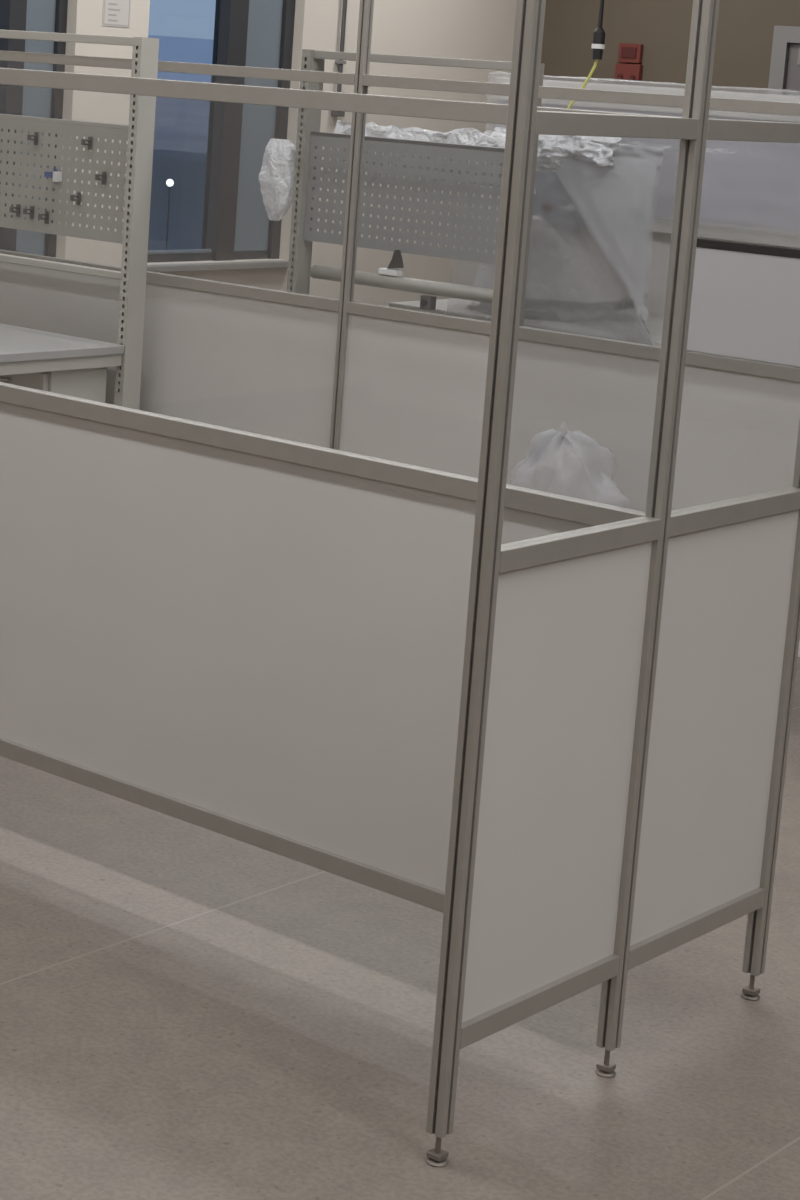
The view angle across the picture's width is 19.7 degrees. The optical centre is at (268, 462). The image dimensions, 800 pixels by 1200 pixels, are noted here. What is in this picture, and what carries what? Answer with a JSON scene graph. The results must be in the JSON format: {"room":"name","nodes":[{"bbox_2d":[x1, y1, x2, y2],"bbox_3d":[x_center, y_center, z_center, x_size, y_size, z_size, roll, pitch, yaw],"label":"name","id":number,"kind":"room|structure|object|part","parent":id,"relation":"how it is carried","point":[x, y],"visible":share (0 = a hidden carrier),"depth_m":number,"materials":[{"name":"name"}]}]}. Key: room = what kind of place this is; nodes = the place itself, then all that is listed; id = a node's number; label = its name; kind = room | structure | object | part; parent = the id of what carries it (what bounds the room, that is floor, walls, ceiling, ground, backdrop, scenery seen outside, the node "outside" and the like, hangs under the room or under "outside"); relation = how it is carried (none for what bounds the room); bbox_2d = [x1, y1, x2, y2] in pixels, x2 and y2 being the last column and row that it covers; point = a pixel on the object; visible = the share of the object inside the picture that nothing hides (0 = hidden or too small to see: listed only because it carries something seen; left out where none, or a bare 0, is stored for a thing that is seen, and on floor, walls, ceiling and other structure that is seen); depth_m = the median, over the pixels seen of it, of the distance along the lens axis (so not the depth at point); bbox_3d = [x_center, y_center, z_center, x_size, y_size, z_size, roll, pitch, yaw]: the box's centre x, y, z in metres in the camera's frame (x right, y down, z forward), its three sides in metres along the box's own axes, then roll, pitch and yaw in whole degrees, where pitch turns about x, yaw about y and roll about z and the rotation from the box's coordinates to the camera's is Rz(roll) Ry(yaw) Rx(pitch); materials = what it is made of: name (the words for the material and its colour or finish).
{"room":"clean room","nodes":[
{"label":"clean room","id":0,"kind":"room"},
{"bbox_2d":[56,0,516,306],"bbox_3d":[-2.862,-1.296,7.174,0.250,2.900,12.800,12,13,40],"label":"wall","id":1,"kind":"structure","parent":0,"point":[457,29],"depth_m":10.80,"materials":[{"name":"beige paint"}]},
{"bbox_2d":[0,0,67,256],"bbox_3d":[-1.238,-1.551,8.898,0.190,1.680,1.260,12,13,40],"label":"window","id":2,"kind":"structure","parent":1,"relation":"in","point":[19,15],"depth_m":9.29,"materials":[{"name":"grey"}]},
{"bbox_2d":[102,0,130,27],"bbox_3d":[-0.623,-1.909,9.459,0.004,0.230,0.160,12,13,40],"label":"paper notice","id":3,"kind":"object","parent":1,"relation":"attached to","point":[116,13],"visible":1,"depth_m":9.47,"materials":[{"name":"grey paper"}]},
{"bbox_2d":[147,0,295,272],"bbox_3d":[-0.222,-1.688,10.060,0.190,1.680,1.000,12,13,40],"label":"window","id":4,"kind":"structure","parent":1,"relation":"in","point":[237,225],"depth_m":10.27,"materials":[{"name":"grey metal"}]},
{"bbox_3d":[-0.247,-0.870,10.179,0.120,0.029,1.000,12,13,40],"label":"sill","id":5,"kind":"part","parent":4,"relation":"part of","materials":[{"name":"metal"}]},
{"bbox_2d":[331,0,346,116],"bbox_3d":[0.367,-2.353,10.482,0.045,1.540,0.050,12,13,40],"label":"conduit","id":6,"kind":"object","parent":1,"relation":"attached to","point":[344,9],"visible":0.66,"depth_m":10.55,"materials":[{"name":"grey metal"}]},
{"bbox_2d":[0,669,799,1199],"bbox_3d":[0.579,0.952,4.431,9.650,0.150,12.800,12,13,40],"label":"floor","id":7,"kind":"structure","parent":0,"point":[188,1011],"depth_m":3.79,"materials":[{"name":"tile"}]},
{"bbox_2d":[0,367,106,402],"bbox_3d":[-0.775,-0.005,7.129,0.460,0.640,0.269,12,13,40],"label":"drawer pedestal","id":8,"kind":"object","parent":7,"relation":"on","point":[90,384],"visible":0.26,"depth_m":6.93,"materials":[{"name":"metal"}]},
{"bbox_3d":[-0.842,-0.259,6.986,0.160,0.012,0.012,12,13,40],"label":"handle","id":9,"kind":"part","parent":8,"relation":"part of","materials":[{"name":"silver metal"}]},
{"bbox_3d":[-0.833,-0.211,7.008,0.440,0.180,0.020,12,13,40],"label":"drawer","id":10,"kind":"part","parent":8,"relation":"part of","materials":[{"name":"metal"}]},
{"bbox_2d":[0,30,158,409],"bbox_3d":[-1.024,-0.514,7.064,1.025,1.633,0.788,12,13,40],"label":"workbench","id":11,"kind":"object","parent":7,"relation":"on","point":[23,350],"visible":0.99,"depth_m":7.03,"materials":[{"name":"grey paint"}]},
{"bbox_2d":[9,204,20,216],"bbox_3d":[-0.804,-0.796,7.273,0.016,0.040,0.034,12,13,40],"label":"clip","id":12,"kind":"object","parent":11,"relation":"attached to","point":[11,209],"visible":1,"depth_m":7.28,"materials":[{"name":"grey"}]},
{"bbox_3d":[-0.794,-0.798,7.284,0.016,0.040,0.004,12,13,40],"label":"plate","id":13,"kind":"part","parent":12,"relation":"part of","materials":[{"name":"grey metal"}]},
{"bbox_2d":[23,206,33,218],"bbox_3d":[-0.756,-0.786,7.233,0.016,0.040,0.034,12,13,40],"label":"clip","id":14,"kind":"object","parent":11,"relation":"attached to","point":[31,209],"visible":1,"depth_m":7.24,"materials":[{"name":"grey"}]},
{"bbox_3d":[-0.747,-0.787,7.244,0.016,0.040,0.004,12,13,40],"label":"plate","id":15,"kind":"part","parent":14,"relation":"part of","materials":[{"name":"grey metal"}]},
{"bbox_2d":[27,132,37,144],"bbox_3d":[-0.739,-1.013,7.191,0.016,0.040,0.034,12,13,40],"label":"clip","id":16,"kind":"object","parent":11,"relation":"attached to","point":[35,135],"visible":1,"depth_m":7.19,"materials":[{"name":"grey"}]},
{"bbox_3d":[-0.729,-1.014,7.202,0.016,0.040,0.004,12,13,40],"label":"plate","id":17,"kind":"part","parent":16,"relation":"part of","materials":[{"name":"grey metal"}]},
{"bbox_2d":[38,211,48,223],"bbox_3d":[-0.705,-0.765,7.190,0.016,0.040,0.034,12,13,40],"label":"clip","id":18,"kind":"object","parent":11,"relation":"attached to","point":[46,214],"visible":1,"depth_m":7.19,"materials":[{"name":"grey plastic"}]},
{"bbox_3d":[-0.695,-0.767,7.201,0.016,0.040,0.004,12,13,40],"label":"plate","id":19,"kind":"part","parent":18,"relation":"part of","materials":[{"name":"grey"}]},
{"bbox_2d":[44,169,61,181],"bbox_3d":[-0.670,-0.891,7.145,0.045,0.040,0.034,12,13,40],"label":"clip","id":20,"kind":"object","parent":11,"relation":"attached to","point":[57,176],"visible":1,"depth_m":7.13,"materials":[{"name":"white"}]},
{"bbox_2d":[0,323,124,362],"bbox_3d":[-1.057,-0.393,7.056,1.025,0.027,0.710,12,13,40],"label":"countertop","id":21,"kind":"structure","parent":11,"relation":"on","point":[17,344],"depth_m":6.91,"materials":[{"name":"grey laminate"}]},
{"bbox_3d":[-0.774,-0.907,7.261,0.951,0.345,0.002,12,13,40],"label":"perforated panel","id":22,"kind":"part","parent":11,"relation":"part of","materials":[{"name":"grey paint"}]},
{"bbox_2d":[70,192,80,205],"bbox_3d":[-0.597,-0.812,7.090,0.016,0.040,0.034,12,13,40],"label":"clip","id":23,"kind":"object","parent":11,"relation":"attached to","point":[78,195],"visible":1,"depth_m":7.09,"materials":[{"name":"grey"}]},
{"bbox_3d":[-0.587,-0.814,7.101,0.016,0.040,0.004,12,13,40],"label":"plate","id":24,"kind":"part","parent":23,"relation":"part of","materials":[{"name":"grey metal"}]},
{"bbox_2d":[81,137,91,149],"bbox_3d":[-0.558,-0.977,7.037,0.016,0.040,0.034,12,13,40],"label":"clip","id":25,"kind":"object","parent":11,"relation":"attached to","point":[89,140],"visible":1,"depth_m":7.04,"materials":[{"name":"grey"}]},
{"bbox_3d":[-0.548,-0.978,7.048,0.016,0.040,0.004,12,13,40],"label":"plate","id":26,"kind":"part","parent":25,"relation":"part of","materials":[{"name":"grey metal"}]},
{"bbox_2d":[95,171,105,184],"bbox_3d":[-0.513,-0.866,7.011,0.016,0.040,0.034,12,13,40],"label":"clip","id":27,"kind":"object","parent":11,"relation":"attached to","point":[103,174],"visible":1,"depth_m":7.01,"materials":[{"name":"grey"}]},
{"bbox_3d":[-0.503,-0.868,7.022,0.016,0.040,0.004,12,13,40],"label":"plate","id":28,"kind":"part","parent":27,"relation":"part of","materials":[{"name":"grey metal"}]},
{"bbox_2d":[0,0,799,1166],"bbox_3d":[-0.368,-0.224,4.407,2.654,2.050,0.964,12,13,40],"label":"frame","id":29,"kind":"object","parent":7,"relation":"on","point":[554,727],"visible":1,"depth_m":3.91,"materials":[{"name":"metal"}]},
{"bbox_3d":[-0.426,0.594,4.543,2.590,0.033,0.030,12,13,40],"label":"rail","id":30,"kind":"part","parent":29,"relation":"part of","materials":[{"name":"metal"}]},
{"bbox_3d":[-0.404,0.243,4.482,2.590,0.682,0.006,12,13,40],"label":"panel","id":31,"kind":"part","parent":29,"relation":"part of","materials":[{"name":"grey plastic"}]},
{"bbox_3d":[-0.381,-0.108,4.421,2.590,0.032,0.030,12,13,40],"label":"rail","id":32,"kind":"part","parent":29,"relation":"part of","materials":[{"name":"metal"}]},
{"bbox_3d":[-0.342,-0.713,4.316,2.590,0.031,0.030,12,13,40],"label":"rail","id":33,"kind":"part","parent":29,"relation":"part of","materials":[{"name":"metal"}]},
{"bbox_3d":[0.314,0.002,3.217,0.030,2.002,0.030,12,13,40],"label":"post","id":34,"kind":"part","parent":29,"relation":"part of","materials":[{"name":"metal"}]},
{"bbox_3d":[0.410,0.823,3.534,0.030,0.033,0.427,12,13,40],"label":"rail","id":35,"kind":"part","parent":29,"relation":"part of","materials":[{"name":"metal"}]},
{"bbox_3d":[0.433,0.471,3.474,0.006,0.682,0.427,12,13,40],"label":"panel","id":36,"kind":"part","parent":29,"relation":"part of","materials":[{"name":"grey plastic"}]},
{"bbox_3d":[0.455,0.120,3.413,0.030,0.032,0.427,12,13,40],"label":"rail","id":37,"kind":"part","parent":29,"relation":"part of","materials":[{"name":"metal"}]},
{"bbox_3d":[0.494,-0.484,3.308,0.030,0.031,0.427,12,13,40],"label":"rail","id":38,"kind":"part","parent":29,"relation":"part of","materials":[{"name":"metal"}]},
{"bbox_3d":[0.614,-0.038,3.560,0.030,2.002,0.030,12,13,40],"label":"post","id":39,"kind":"part","parent":29,"relation":"part of","materials":[{"name":"metal"}]},
{"bbox_3d":[0.715,0.782,3.883,0.030,0.033,0.443,12,13,40],"label":"rail","id":40,"kind":"part","parent":29,"relation":"part of","materials":[{"name":"metal"}]},
{"bbox_3d":[0.737,0.431,3.822,0.006,0.682,0.443,12,13,40],"label":"panel","id":41,"kind":"part","parent":29,"relation":"part of","materials":[{"name":"grey plastic"}]},
{"bbox_3d":[0.760,0.080,3.761,0.030,0.032,0.443,12,13,40],"label":"rail","id":42,"kind":"part","parent":29,"relation":"part of","materials":[{"name":"metal"}]},
{"bbox_3d":[0.799,-0.525,3.656,0.030,0.031,0.443,12,13,40],"label":"rail","id":43,"kind":"part","parent":29,"relation":"part of","materials":[{"name":"metal"}]},
{"bbox_3d":[0.924,-0.079,3.915,0.030,2.002,0.030,12,13,40],"label":"post","id":44,"kind":"part","parent":29,"relation":"part of","materials":[{"name":"metal"}]},
{"bbox_2d":[0,0,799,669],"bbox_3d":[0.231,-0.561,6.578,3.834,2.050,0.034,12,13,40],"label":"frame","id":45,"kind":"object","parent":7,"relation":"on","point":[406,386],"visible":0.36,"depth_m":6.46,"materials":[{"name":"metal"}]},
{"bbox_3d":[-0.493,-0.598,7.206,1.867,0.032,0.030,12,13,40],"label":"rail","id":46,"kind":"part","parent":45,"relation":"part of","materials":[{"name":"metal"}]},
{"bbox_3d":[-0.515,-0.247,7.266,1.867,0.682,0.006,12,13,40],"label":"panel","id":47,"kind":"part","parent":45,"relation":"part of","materials":[{"name":"grey plastic"}]},
{"bbox_3d":[-0.452,-1.230,7.096,1.867,0.032,0.030,12,13,40],"label":"rail","id":48,"kind":"part","parent":45,"relation":"part of","materials":[{"name":"metal"}]},
{"bbox_3d":[0.230,-0.585,6.576,0.030,2.002,0.030,12,13,40],"label":"post","id":49,"kind":"part","parent":45,"relation":"part of","materials":[{"name":"metal"}]},
{"bbox_3d":[0.914,0.055,6.052,1.873,0.682,0.006,12,13,40],"label":"panel","id":50,"kind":"part","parent":45,"relation":"part of","materials":[{"name":"grey plastic"}]},
{"bbox_3d":[0.937,-0.296,5.992,1.873,0.032,0.030,12,13,40],"label":"rail","id":51,"kind":"part","parent":45,"relation":"part of","materials":[{"name":"metal"}]},
{"bbox_3d":[0.978,-0.928,5.882,1.873,0.032,0.030,12,13,40],"label":"rail","id":52,"kind":"part","parent":45,"relation":"part of","materials":[{"name":"metal"}]},
{"bbox_2d":[687,238,799,366],"bbox_3d":[1.268,-0.386,5.680,0.595,0.284,0.010,12,13,40],"label":"board","id":53,"kind":"object","parent":45,"relation":"on","point":[745,299],"visible":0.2,"depth_m":5.74,"materials":[{"name":"grey plastic"}]},
{"bbox_3d":[0.892,0.407,6.113,1.873,0.033,0.030,12,13,40],"label":"rail","id":54,"kind":"part","parent":45,"relation":"part of","materials":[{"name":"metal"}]},
{"bbox_2d":[287,49,544,325],"bbox_3d":[0.238,-0.455,7.188,0.905,1.633,0.638,12,13,40],"label":"workbench","id":55,"kind":"object","parent":7,"relation":"on","point":[310,142],"visible":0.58,"depth_m":7.34,"materials":[{"name":"grey paint"}]},
{"bbox_2d":[258,139,295,220],"bbox_3d":[0.032,-0.941,7.665,0.168,0.270,0.091,12,13,40],"label":"plastic bag","id":56,"kind":"object","parent":55,"relation":"hanging from","point":[276,175],"visible":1,"depth_m":7.63,"materials":[{"name":"white plastic"}]},
{"bbox_2d":[378,250,403,275],"bbox_3d":[0.394,-0.641,7.369,0.080,0.083,0.035,12,13,40],"label":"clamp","id":57,"kind":"object","parent":55,"relation":"on","point":[396,262],"visible":1,"depth_m":7.35,"materials":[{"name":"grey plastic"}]},
{"bbox_3d":[0.444,-0.567,7.333,0.775,0.044,0.060,12,13,40],"label":"power rail","id":58,"kind":"part","parent":55,"relation":"part of","materials":[{"name":"grey metal"}]},
{"bbox_3d":[0.439,-0.840,7.328,0.831,0.345,0.002,12,13,40],"label":"perforated panel","id":59,"kind":"part","parent":55,"relation":"part of","materials":[{"name":"grey paint"}]},
{"bbox_2d":[420,295,436,309],"bbox_3d":[0.502,-0.505,7.279,0.040,0.044,0.041,12,13,40],"label":"box","id":60,"kind":"object","parent":55,"relation":"attached to","point":[427,302],"visible":1,"depth_m":7.26,"materials":[{"name":"grey"}]},
{"bbox_2d":[421,299,427,306],"bbox_3d":[0.491,-0.503,7.266,0.024,0.024,0.006,12,13,40],"label":"outlet","id":61,"kind":"object","parent":60,"relation":"attached to","point":[424,302],"depth_m":7.26,"materials":[{"name":"grey plastic"}]},
{"bbox_2d":[328,120,535,193],"bbox_3d":[0.519,-0.982,7.368,0.750,0.203,0.128,12,13,40],"label":"plastic sheet","id":62,"kind":"object","parent":55,"relation":"attached to","point":[464,136],"visible":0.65,"depth_m":7.33,"materials":[{"name":"white"}]},
{"bbox_2d":[389,298,769,362],"bbox_3d":[1.019,-0.066,7.606,1.130,0.825,0.680,12,13,40],"label":"work table","id":63,"kind":"object","parent":7,"relation":"on","point":[624,326],"visible":0.04,"depth_m":7.40,"materials":[{"name":"laminate"}]},
{"bbox_2d":[469,171,634,319],"bbox_3d":[0.942,-0.760,7.593,0.570,0.535,0.570,12,13,40],"label":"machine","id":64,"kind":"object","parent":63,"relation":"on","point":[574,271],"visible":0.6,"depth_m":7.39,"materials":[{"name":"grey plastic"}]},
{"bbox_2d":[490,127,621,175],"bbox_3d":[1.083,-0.721,7.330,0.870,0.645,0.655,12,13,40],"label":"plastic sheet","id":65,"kind":"object","parent":64,"relation":"on","point":[557,153],"visible":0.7,"depth_m":7.09,"materials":[{"name":"white"}]},
{"bbox_2d":[489,77,799,366],"bbox_3d":[1.781,-0.458,7.920,2.150,1.585,0.642,12,13,40],"label":"wall","id":66,"kind":"structure","parent":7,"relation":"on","point":[750,194],"depth_m":7.79,"materials":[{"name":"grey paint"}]},
{"bbox_3d":[1.802,-0.783,7.865,2.150,0.055,0.640,12,13,40],"label":"trim","id":67,"kind":"part","parent":66,"relation":"part of","materials":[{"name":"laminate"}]},
{"bbox_3d":[1.828,-1.196,7.793,2.150,0.085,0.642,12,13,40],"label":"lid","id":68,"kind":"part","parent":66,"relation":"part of","materials":[{"name":"metal"}]},
{"bbox_2d":[541,0,799,93],"bbox_3d":[4.805,-1.101,8.896,9.650,2.900,0.200,12,13,40],"label":"wall","id":69,"kind":"structure","parent":0,"point":[745,28],"depth_m":11.18,"materials":[{"name":"beige paint"}]},
{"bbox_2d":[614,43,643,80],"bbox_3d":[1.768,-1.965,11.286,0.140,0.177,0.044,12,13,40],"label":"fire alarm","id":70,"kind":"object","parent":69,"relation":"attached to","point":[628,53],"visible":1,"depth_m":11.27,"materials":[{"name":"red plastic"}]},
{"bbox_3d":[1.764,-2.008,11.271,0.084,0.052,0.006,12,13,40],"label":"push plate","id":71,"kind":"part","parent":70,"relation":"part of","materials":[{"name":"red plastic"}]},
{"bbox_2d":[768,25,799,95],"bbox_3d":[2.737,-1.030,10.638,1.045,1.905,0.190,12,13,40],"label":"door","id":72,"kind":"structure","parent":69,"relation":"in","point":[784,75],"depth_m":10.76,"materials":[{"name":"grey"}]},
{"bbox_3d":[0.772,-2.047,3.911,9.650,0.150,12.800,12,13,40],"label":"ceiling","id":73,"kind":"structure","parent":0,"visible":0},
{"bbox_2d":[567,0,604,108],"bbox_3d":[1.083,-1.828,7.536,0.116,1.478,0.044,6,10,13],"label":"plug","id":74,"kind":"object","parent":73,"relation":"hanging from","point":[598,44],"visible":0.89,"depth_m":7.59,"materials":[{"name":"black plastic"}]},
{"bbox_3d":[1.130,-1.983,7.499,0.020,1.155,0.016,12,13,40],"label":"cord","id":75,"kind":"part","parent":74,"relation":"part of","materials":[{"name":"black rubber"}]},
{"label":"outside","id":76,"kind":"structure","parent":0,"visible":0},
{"bbox_2d":[153,97,209,153],"bbox_3d":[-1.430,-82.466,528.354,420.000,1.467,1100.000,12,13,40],"label":"sky","id":77,"kind":"structure","parent":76,"point":[180,124],"depth_m":329.26,"materials":[{"name":"blue"}]},
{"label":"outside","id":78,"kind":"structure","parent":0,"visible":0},
{"bbox_2d":[148,149,206,250],"bbox_3d":[-4.453,-12.798,125.871,150.000,0.798,300.000,12,13,40],"label":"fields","id":79,"kind":"structure","parent":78,"point":[187,170],"depth_m":150.01,"materials":[{"name":"blue"}]},
{"bbox_2d":[165,179,173,249],"bbox_3d":[-2.222,-1.847,46.718,0.150,7.783,0.150,12,13,40],"label":"street lamp","id":80,"kind":"object","parent":79,"relation":"on","point":[169,182],"visible":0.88,"depth_m":46.12,"materials":[{"name":"grey plastic"}]},
{"bbox_3d":[-1.981,-5.600,46.067,0.150,0.150,0.150,12,13,40],"label":"globe","id":81,"kind":"part","parent":80,"relation":"part of"},
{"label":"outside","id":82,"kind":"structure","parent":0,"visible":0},
{"bbox_2d":[148,35,213,82],"bbox_3d":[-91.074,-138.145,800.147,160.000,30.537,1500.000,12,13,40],"label":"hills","id":83,"kind":"structure","parent":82,"point":[171,49],"depth_m":819.30,"materials":[{"name":"blue"}]}
]}

